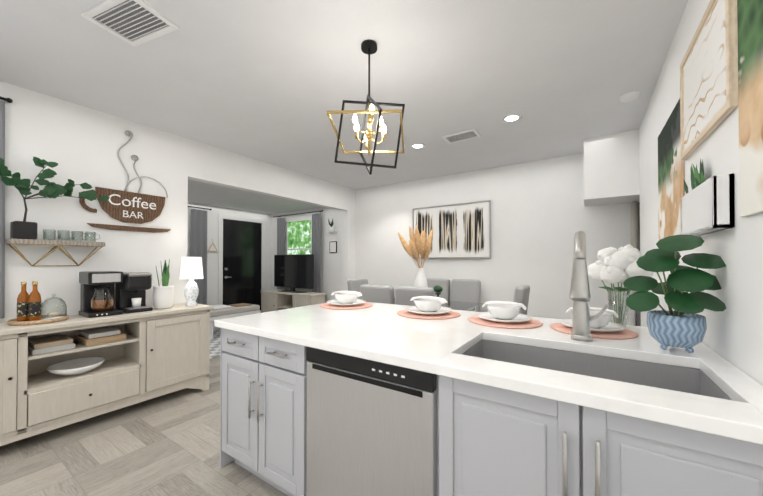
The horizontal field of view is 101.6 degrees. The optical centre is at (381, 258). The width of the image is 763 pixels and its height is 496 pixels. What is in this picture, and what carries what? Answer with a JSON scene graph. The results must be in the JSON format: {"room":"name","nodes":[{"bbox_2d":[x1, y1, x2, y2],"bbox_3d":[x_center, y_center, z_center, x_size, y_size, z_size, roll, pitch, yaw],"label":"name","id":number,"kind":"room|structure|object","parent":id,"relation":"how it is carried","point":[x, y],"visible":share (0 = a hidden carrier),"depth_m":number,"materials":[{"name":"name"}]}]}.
{"room":"kitchen","nodes":[
{"label":"kitchen","id":0,"kind":"room"},
{"bbox_2d":[0,356,286,495],"bbox_3d":[-0.826,1.334,2.095,8.370,0.060,6.760,0,-1,34],"label":"floor","id":1,"kind":"structure","parent":0,"point":[168,444],"depth_m":2.05,"materials":[{"name":"beige wood"}]},
{"bbox_2d":[0,303,212,445],"bbox_3d":[-2.371,0.888,2.516,0.453,0.840,1.780,0,-1,34],"label":"sideboard","id":2,"kind":"object","parent":1,"relation":"on","point":[75,368],"visible":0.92,"depth_m":2.48,"materials":[{"name":"whitewashed wood"},{"name":"black metal"}]},
{"bbox_2d":[7,281,68,325],"bbox_3d":[-2.528,0.317,2.301,0.310,0.296,0.310,0,-1,34],"label":"tray","id":3,"kind":"object","parent":2,"relation":"on","point":[29,309],"visible":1,"depth_m":2.24,"materials":[{"name":"brown wood"}]},
{"bbox_2d":[79,271,122,317],"bbox_3d":[-2.338,0.288,2.602,0.304,0.360,0.220,0,-1,34],"label":"coffee maker","id":4,"kind":"object","parent":2,"relation":"on","point":[97,298],"visible":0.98,"depth_m":2.56,"materials":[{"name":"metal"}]},
{"bbox_2d":[115,271,152,312],"bbox_3d":[-2.217,0.293,2.797,0.288,0.352,0.200,0,-1,34],"label":"pod coffee maker","id":5,"kind":"object","parent":2,"relation":"on","point":[132,288],"visible":0.85,"depth_m":2.75,"materials":[{"name":"black plastic"}]},
{"bbox_2d":[153,259,174,308],"bbox_3d":[-2.073,0.238,2.966,0.173,0.466,0.173,0,-1,34],"label":"snake plant","id":6,"kind":"object","parent":2,"relation":"on","point":[163,295],"visible":1,"depth_m":2.92,"materials":[{"name":"green plant"}]},
{"bbox_2d":[179,257,203,305],"bbox_3d":[-1.918,0.228,3.146,0.210,0.490,0.210,0,-1,34],"label":"table lamp","id":7,"kind":"object","parent":2,"relation":"on","point":[191,269],"visible":1,"depth_m":3.09,"materials":[{"name":"ceramic"}]},
{"bbox_2d":[210,328,219,358],"bbox_3d":[-2.621,1.327,5.111,1.700,0.012,1.950,0,-1,34],"label":"entry rug","id":8,"kind":"object","parent":1,"relation":"on","point":[214,346],"depth_m":4.78,"materials":[{"name":"white fabric"}]},
{"bbox_2d":[210,303,260,338],"bbox_3d":[-2.732,1.075,5.578,0.500,0.500,0.950,0,-1,34],"label":"bench","id":9,"kind":"object","parent":8,"relation":"on","point":[217,312],"visible":0.56,"depth_m":5.39,"materials":[{"name":"wood"}]},
{"bbox_2d":[219,327,305,495],"bbox_3d":[-0.517,0.863,1.980,0.757,0.880,0.617,0,-1,34],"label":"base cabinet","id":10,"kind":"object","parent":1,"relation":"on","point":[263,381],"depth_m":1.70,"materials":[{"name":"paint"}]},
{"bbox_2d":[260,289,326,312],"bbox_3d":[-1.728,0.991,6.005,1.450,0.700,0.417,0,-1,34],"label":"tv stand","id":11,"kind":"object","parent":1,"relation":"on","point":[275,300],"visible":0.52,"depth_m":5.99,"materials":[{"name":"paint"}]},
{"bbox_2d":[274,254,313,292],"bbox_3d":[-1.723,0.280,6.019,1.100,0.720,0.200,0,-1,34],"label":"tv","id":12,"kind":"object","parent":11,"relation":"on","point":[292,272],"visible":0.98,"depth_m":5.98,"materials":[{"name":"black plastic"}]},
{"bbox_2d":[347,278,367,299],"bbox_3d":[-0.155,0.814,4.525,0.570,1.027,0.420,0,-1,34],"label":"chair","id":13,"kind":"object","parent":1,"relation":"on","point":[354,284],"visible":0.08,"depth_m":4.54,"materials":[{"name":"grey fabric"}]},
{"bbox_2d":[360,284,394,303],"bbox_3d":[0.079,0.805,3.613,0.420,1.027,0.570,0,-1,34],"label":"chair","id":14,"kind":"object","parent":1,"relation":"on","point":[385,294],"visible":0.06,"depth_m":3.36,"materials":[{"name":"grey fabric"}]},
{"bbox_2d":[306,347,449,495],"bbox_3d":[0.053,0.859,1.600,0.741,0.880,0.617,0,-1,34],"label":"dishwasher","id":15,"kind":"object","parent":1,"relation":"on","point":[379,399],"depth_m":1.29,"materials":[{"name":"metal"}]},
{"bbox_2d":[214,303,762,446],"bbox_3d":[0.288,0.440,1.795,2.368,0.117,1.240,0,-1,34],"label":"countertop","id":16,"kind":"structure","parent":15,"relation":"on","point":[376,333],"depth_m":1.23,"materials":[{"name":"white stone"}]},
{"bbox_2d":[320,291,372,308],"bbox_3d":[-0.290,0.328,2.577,0.437,0.118,0.437,0,-1,34],"label":"place setting","id":17,"kind":"object","parent":16,"relation":"on","point":[346,300],"visible":1,"depth_m":2.51,"materials":[{"name":"white ceramic"}]},
{"bbox_2d":[397,296,460,319],"bbox_3d":[0.326,0.324,2.167,0.436,0.118,0.436,0,-1,34],"label":"place setting","id":18,"kind":"object","parent":16,"relation":"on","point":[429,307],"visible":1,"depth_m":2.10,"materials":[{"name":"white ceramic"}]},
{"bbox_2d":[468,301,542,328],"bbox_3d":[0.742,0.322,1.890,0.420,0.118,0.420,0,-1,34],"label":"place setting","id":19,"kind":"object","parent":16,"relation":"on","point":[503,314],"visible":1,"depth_m":1.82,"materials":[{"name":"white ceramic"}]},
{"bbox_2d":[482,339,697,390],"bbox_3d":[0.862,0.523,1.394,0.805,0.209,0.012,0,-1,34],"label":"sink","id":20,"kind":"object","parent":16,"relation":"in","point":[680,378],"depth_m":1.34,"materials":[{"name":"grey metal"}]},
{"bbox_2d":[550,307,637,338],"bbox_3d":[1.109,0.319,1.646,0.385,0.118,0.385,0,-1,34],"label":"place setting","id":21,"kind":"object","parent":16,"relation":"on","point":[602,327],"visible":0.71,"depth_m":1.57,"materials":[{"name":"white ceramic"}]},
{"bbox_2d":[588,245,652,326],"bbox_3d":[1.345,0.149,1.764,0.299,0.460,0.171,0,-1,34],"label":"hydrangea vase","id":22,"kind":"object","parent":16,"relation":"on","point":[611,265],"visible":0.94,"depth_m":1.74,"materials":[{"name":"clear glass"}]},
{"bbox_2d":[623,235,725,352],"bbox_3d":[1.201,0.137,1.288,0.317,0.478,0.273,0,-1,34],"label":"potted plant","id":23,"kind":"object","parent":16,"relation":"on","point":[685,327],"visible":1,"depth_m":1.24,"materials":[{"name":"plant"}]},
{"bbox_2d":[395,286,433,305],"bbox_3d":[0.461,0.802,3.358,0.420,1.027,0.570,0,-1,34],"label":"chair","id":24,"kind":"object","parent":1,"relation":"on","point":[404,295],"visible":0.04,"depth_m":3.15,"materials":[{"name":"grey fabric"}]},
{"bbox_2d":[427,278,449,300],"bbox_3d":[0.705,0.814,4.553,0.420,1.027,0.570,0,-1,34],"label":"chair","id":25,"kind":"object","parent":1,"relation":"on","point":[444,284],"visible":0.06,"depth_m":4.64,"materials":[{"name":"grey fabric"}]},
{"bbox_2d":[395,299,483,311],"bbox_3d":[0.571,0.945,3.981,1.230,0.755,0.800,0,-1,34],"label":"dining table","id":26,"kind":"object","parent":1,"relation":"on","point":[461,305],"visible":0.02,"depth_m":3.79,"materials":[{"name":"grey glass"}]},
{"bbox_2d":[398,225,432,286],"bbox_3d":[0.410,0.072,4.082,0.474,0.988,0.367,0,-1,34],"label":"vase","id":27,"kind":"object","parent":26,"relation":"on","point":[418,245],"visible":0.94,"depth_m":3.99,"materials":[{"name":"white ceramic"}]},
{"bbox_2d":[433,285,442,296],"bbox_3d":[0.697,0.446,3.841,0.114,0.238,0.120,0,-1,34],"label":"potted plant","id":28,"kind":"object","parent":26,"relation":"on","point":[438,289],"visible":0.58,"depth_m":3.81,"materials":[{"name":"green plant"}]},
{"bbox_2d":[451,279,480,311],"bbox_3d":[1.088,0.811,4.298,0.420,1.027,0.570,0,-1,34],"label":"chair","id":29,"kind":"object","parent":1,"relation":"on","point":[464,290],"visible":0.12,"depth_m":4.43,"materials":[{"name":"grey fabric"}]},
{"bbox_2d":[513,284,529,314],"bbox_3d":[1.324,0.804,3.480,0.570,1.027,0.420,0,-1,34],"label":"chair","id":30,"kind":"object","parent":1,"relation":"on","point":[521,293],"visible":0.1,"depth_m":3.20,"materials":[{"name":"grey fabric"}]},
{"bbox_2d":[446,419,721,495],"bbox_3d":[0.742,0.971,1.210,0.845,0.650,0.500,0,-1,34],"label":"base cabinet","id":31,"kind":"object","parent":1,"relation":"on","point":[482,462],"depth_m":0.97,"materials":[{"name":"paint"}]},
{"bbox_2d":[450,379,753,495],"bbox_3d":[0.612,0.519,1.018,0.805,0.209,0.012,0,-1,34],"label":"base cabinet","id":32,"kind":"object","parent":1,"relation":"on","point":[724,466],"depth_m":0.85,"materials":[{"name":"grey wood"}]},
{"bbox_2d":[631,201,638,325],"bbox_3d":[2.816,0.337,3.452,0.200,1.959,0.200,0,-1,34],"label":"refrigerator","id":33,"kind":"object","parent":1,"relation":"on","point":[634,224],"visible":0.35,"depth_m":3.43,"materials":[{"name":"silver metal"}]},
{"bbox_2d":[0,81,355,321],"bbox_3d":[-2.337,0.004,3.114,0.120,2.620,6.520,0,-1,34],"label":"wall","id":34,"kind":"structure","parent":0,"point":[79,144],"depth_m":2.80,"materials":[{"name":"paint"}]},
{"bbox_2d":[0,96,12,318],"bbox_3d":[-3.303,-0.387,1.503,0.054,1.630,1.962,0,-1,34],"label":"curtain","id":35,"kind":"object","parent":34,"relation":"hanging from","point":[2,213],"visible":0.94,"depth_m":2.27,"materials":[{"name":"grey fabric"}]},
{"bbox_2d":[6,238,104,265],"bbox_3d":[-2.579,-0.041,2.489,0.169,0.204,0.530,0,-1,34],"label":"wall shelf","id":36,"kind":"object","parent":34,"relation":"attached to","point":[57,243],"visible":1,"depth_m":2.44,"materials":[{"name":"brown wood"}]},
{"bbox_2d":[0,156,109,238],"bbox_3d":[-2.561,-0.456,2.446,0.142,0.624,0.660,0,-1,34],"label":"potted plant","id":37,"kind":"object","parent":36,"relation":"on","point":[23,229],"visible":0.98,"depth_m":2.35,"materials":[{"name":"plant"}]},
{"bbox_2d":[43,229,99,241],"bbox_3d":[-2.531,-0.185,2.554,0.072,0.085,0.341,0,-1,34],"label":"jar","id":38,"kind":"object","parent":36,"relation":"on","point":[59,232],"visible":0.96,"depth_m":2.54,"materials":[{"name":"glass"}]},
{"bbox_2d":[79,130,170,232],"bbox_3d":[-2.373,-0.734,2.935,0.032,0.944,0.698,0,-1,34],"label":"sign","id":39,"kind":"object","parent":34,"relation":"attached to","point":[125,206],"visible":1,"depth_m":2.92,"materials":[{"name":"brown wood"}]},
{"bbox_2d":[187,202,270,328],"bbox_3d":[-4.260,0.151,4.393,0.120,2.350,6.520,0,-1,34],"label":"wall","id":40,"kind":"structure","parent":0,"point":[212,258],"depth_m":5.93,"materials":[{"name":"paint"}]},
{"bbox_2d":[208,243,217,251],"bbox_3d":[-3.182,-0.253,5.878,0.028,0.235,0.190,0,-1,34],"label":"sign","id":41,"kind":"object","parent":40,"relation":"attached to","point":[216,250],"visible":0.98,"depth_m":5.88,"materials":[{"name":"brown wood"}]},
{"bbox_2d":[218,214,264,328],"bbox_3d":[-2.829,0.242,6.383,0.051,2.205,1.030,0,-1,34],"label":"front door","id":42,"kind":"structure","parent":40,"relation":"in","point":[241,260],"depth_m":6.34,"materials":[{"name":"black wood"}]},
{"bbox_3d":[-3.588,-0.921,5.224,0.084,0.036,1.430,0,-1,34],"label":"curtain rod","id":43,"kind":"object","parent":40,"relation":"attached to","visible":0},
{"bbox_2d":[190,209,206,304],"bbox_3d":[-3.292,0.212,5.611,0.044,2.190,0.300,0,-1,34],"label":"curtain","id":44,"kind":"object","parent":43,"relation":"hanging from","point":[198,234],"visible":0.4,"depth_m":5.62,"materials":[{"name":"grey fabric"}]},
{"bbox_2d":[188,179,320,213],"bbox_3d":[-3.348,-1.060,3.798,2.310,0.060,6.760,0,-1,34],"label":"ceiling","id":45,"kind":"structure","parent":0,"point":[210,194],"depth_m":5.43,"materials":[{"name":"paint"}]},
{"bbox_2d":[271,207,342,302],"bbox_3d":[-1.525,0.170,6.416,2.190,2.350,0.120,0,-1,34],"label":"wall","id":46,"kind":"structure","parent":0,"point":[331,273],"depth_m":6.03,"materials":[{"name":"paint"}]},
{"bbox_2d":[273,210,322,254],"bbox_3d":[-1.725,-0.239,6.417,1.502,1.388,0.103,0,-1,34],"label":"nook window","id":47,"kind":"structure","parent":46,"relation":"in","point":[298,235],"depth_m":6.47,"materials":[{"name":"green glass"}]},
{"bbox_2d":[277,217,284,289],"bbox_3d":[-2.153,0.222,6.654,0.260,2.190,0.044,0,-1,34],"label":"curtain","id":48,"kind":"object","parent":47,"relation":"hanging from","point":[280,236],"visible":0.35,"depth_m":6.64,"materials":[{"name":"grey fabric"}]},
{"bbox_2d":[312,213,320,292],"bbox_3d":[-1.271,0.217,6.067,0.260,2.190,0.044,0,-1,34],"label":"curtain","id":49,"kind":"object","parent":47,"relation":"hanging from","point":[316,235],"visible":0.54,"depth_m":6.05,"materials":[{"name":"grey fabric"}]},
{"bbox_2d":[325,219,337,252],"bbox_3d":[-0.947,-0.449,5.892,0.200,0.679,0.118,0,-1,34],"label":"potted plant","id":50,"kind":"object","parent":46,"relation":"attached to","point":[332,246],"visible":0.98,"depth_m":5.89,"materials":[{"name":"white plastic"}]},
{"bbox_2d":[0,0,687,189],"bbox_3d":[0.135,-1.352,1.481,6.060,0.060,6.760,0,-1,34],"label":"ceiling","id":51,"kind":"structure","parent":0,"point":[273,82],"depth_m":2.20,"materials":[{"name":"paint"}]},
{"bbox_2d":[81,0,178,46],"bbox_3d":[-1.385,-1.313,1.724,0.400,0.012,0.260,0,-1,22],"label":"ceiling vent","id":52,"kind":"object","parent":51,"relation":"in","point":[132,22],"visible":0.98,"depth_m":1.72,"materials":[{"name":"white plastic"}]},
{"bbox_2d":[326,39,404,174],"bbox_3d":[-0.076,-0.913,1.918,0.564,0.810,0.557,0,-1,34],"label":"chandelier","id":53,"kind":"object","parent":51,"relation":"hanging from","point":[369,47],"visible":1,"depth_m":1.90,"materials":[{"name":"black metal"}]},
{"bbox_2d":[411,143,424,148],"bbox_3d":[0.420,-1.297,3.586,0.169,0.010,0.169,0,-1,25],"label":"recessed light","id":54,"kind":"object","parent":51,"relation":"in","point":[416,145],"depth_m":3.57,"materials":[{"name":"white plastic"}]},
{"bbox_2d":[442,129,480,143],"bbox_3d":[0.850,-1.298,3.311,0.360,0.012,0.220,0,-1,34],"label":"ceiling vent","id":55,"kind":"object","parent":51,"relation":"in","point":[462,136],"visible":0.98,"depth_m":3.30,"materials":[{"name":"white plastic"}]},
{"bbox_2d":[502,114,520,122],"bbox_3d":[1.208,-1.303,2.893,0.169,0.010,0.169,0,-1,28],"label":"recessed light","id":56,"kind":"object","parent":51,"relation":"in","point":[509,118],"depth_m":2.89,"materials":[{"name":"white plastic"}]},
{"bbox_2d":[584,129,639,206],"bbox_3d":[3.284,-0.978,2.985,2.250,0.660,0.520,0,-1,34],"label":"bulkhead","id":57,"kind":"object","parent":51,"relation":"attached to","point":[611,169],"visible":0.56,"depth_m":3.27,"materials":[{"name":"paint"}]},
{"bbox_2d":[619,91,639,102],"bbox_3d":[1.993,-1.294,2.502,0.130,0.034,0.130,0,-1,34],"label":"smoke detector","id":58,"kind":"object","parent":51,"relation":"attached to","point":[629,96],"visible":1,"depth_m":2.47,"materials":[{"name":"white plastic"}]},
{"bbox_2d":[466,343,481,354],"bbox_3d":[0.397,0.523,1.433,0.012,0.209,0.464,0,-1,34],"label":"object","id":59,"kind":"structure","parent":0,"relation":"attached to","point":[473,350],"depth_m":1.52,"materials":[{"name":"grey metal"}]},
{"bbox_2d":[356,153,640,325],"bbox_3d":[1.975,0.014,4.231,6.060,2.620,0.120,0,-1,34],"label":"wall","id":60,"kind":"structure","parent":0,"point":[541,215],"depth_m":4.27,"materials":[{"name":"paint"}]},
{"bbox_2d":[412,200,490,258],"bbox_3d":[1.032,-0.416,4.767,1.240,0.820,0.035,0,-1,34],"label":"art","id":61,"kind":"object","parent":60,"relation":"attached to","point":[461,230],"visible":0.88,"depth_m":4.69,"materials":[{"name":"white paper"}]},
{"bbox_2d":[639,0,762,384],"bbox_3d":[0.982,-0.020,0.592,0.120,2.620,6.000,0,-1,34],"label":"wall","id":62,"kind":"structure","parent":0,"point":[733,335],"depth_m":1.23,"materials":[{"name":"paint"}]},
{"bbox_2d":[658,99,683,239],"bbox_3d":[1.794,-0.477,1.942,0.012,0.780,0.660,0,-1,34],"label":"canvas artwork","id":63,"kind":"object","parent":62,"relation":"attached to","point":[670,178],"visible":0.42,"depth_m":1.88},
{"bbox_2d":[681,159,734,235],"bbox_3d":[1.346,-0.272,1.301,0.053,0.327,0.460,0,-1,34],"label":"box","id":64,"kind":"object","parent":62,"relation":"attached to","point":[707,206],"visible":0.88,"depth_m":1.19,"materials":[{"name":"white plastic"}]},
{"bbox_2d":[680,0,737,159],"bbox_3d":[1.391,-0.768,1.348,0.022,0.500,0.680,0,-1,34],"label":"art print","id":65,"kind":"object","parent":62,"relation":"attached to","point":[709,84],"visible":1,"depth_m":1.26,"materials":[{"name":"beige paper"}]},
{"bbox_2d":[737,0,762,216],"bbox_3d":[1.013,-0.554,0.769,0.012,0.830,0.620,0,-1,34],"label":"canvas artwork","id":66,"kind":"object","parent":62,"relation":"attached to","point":[750,58],"visible":0.96,"depth_m":0.95}
]}

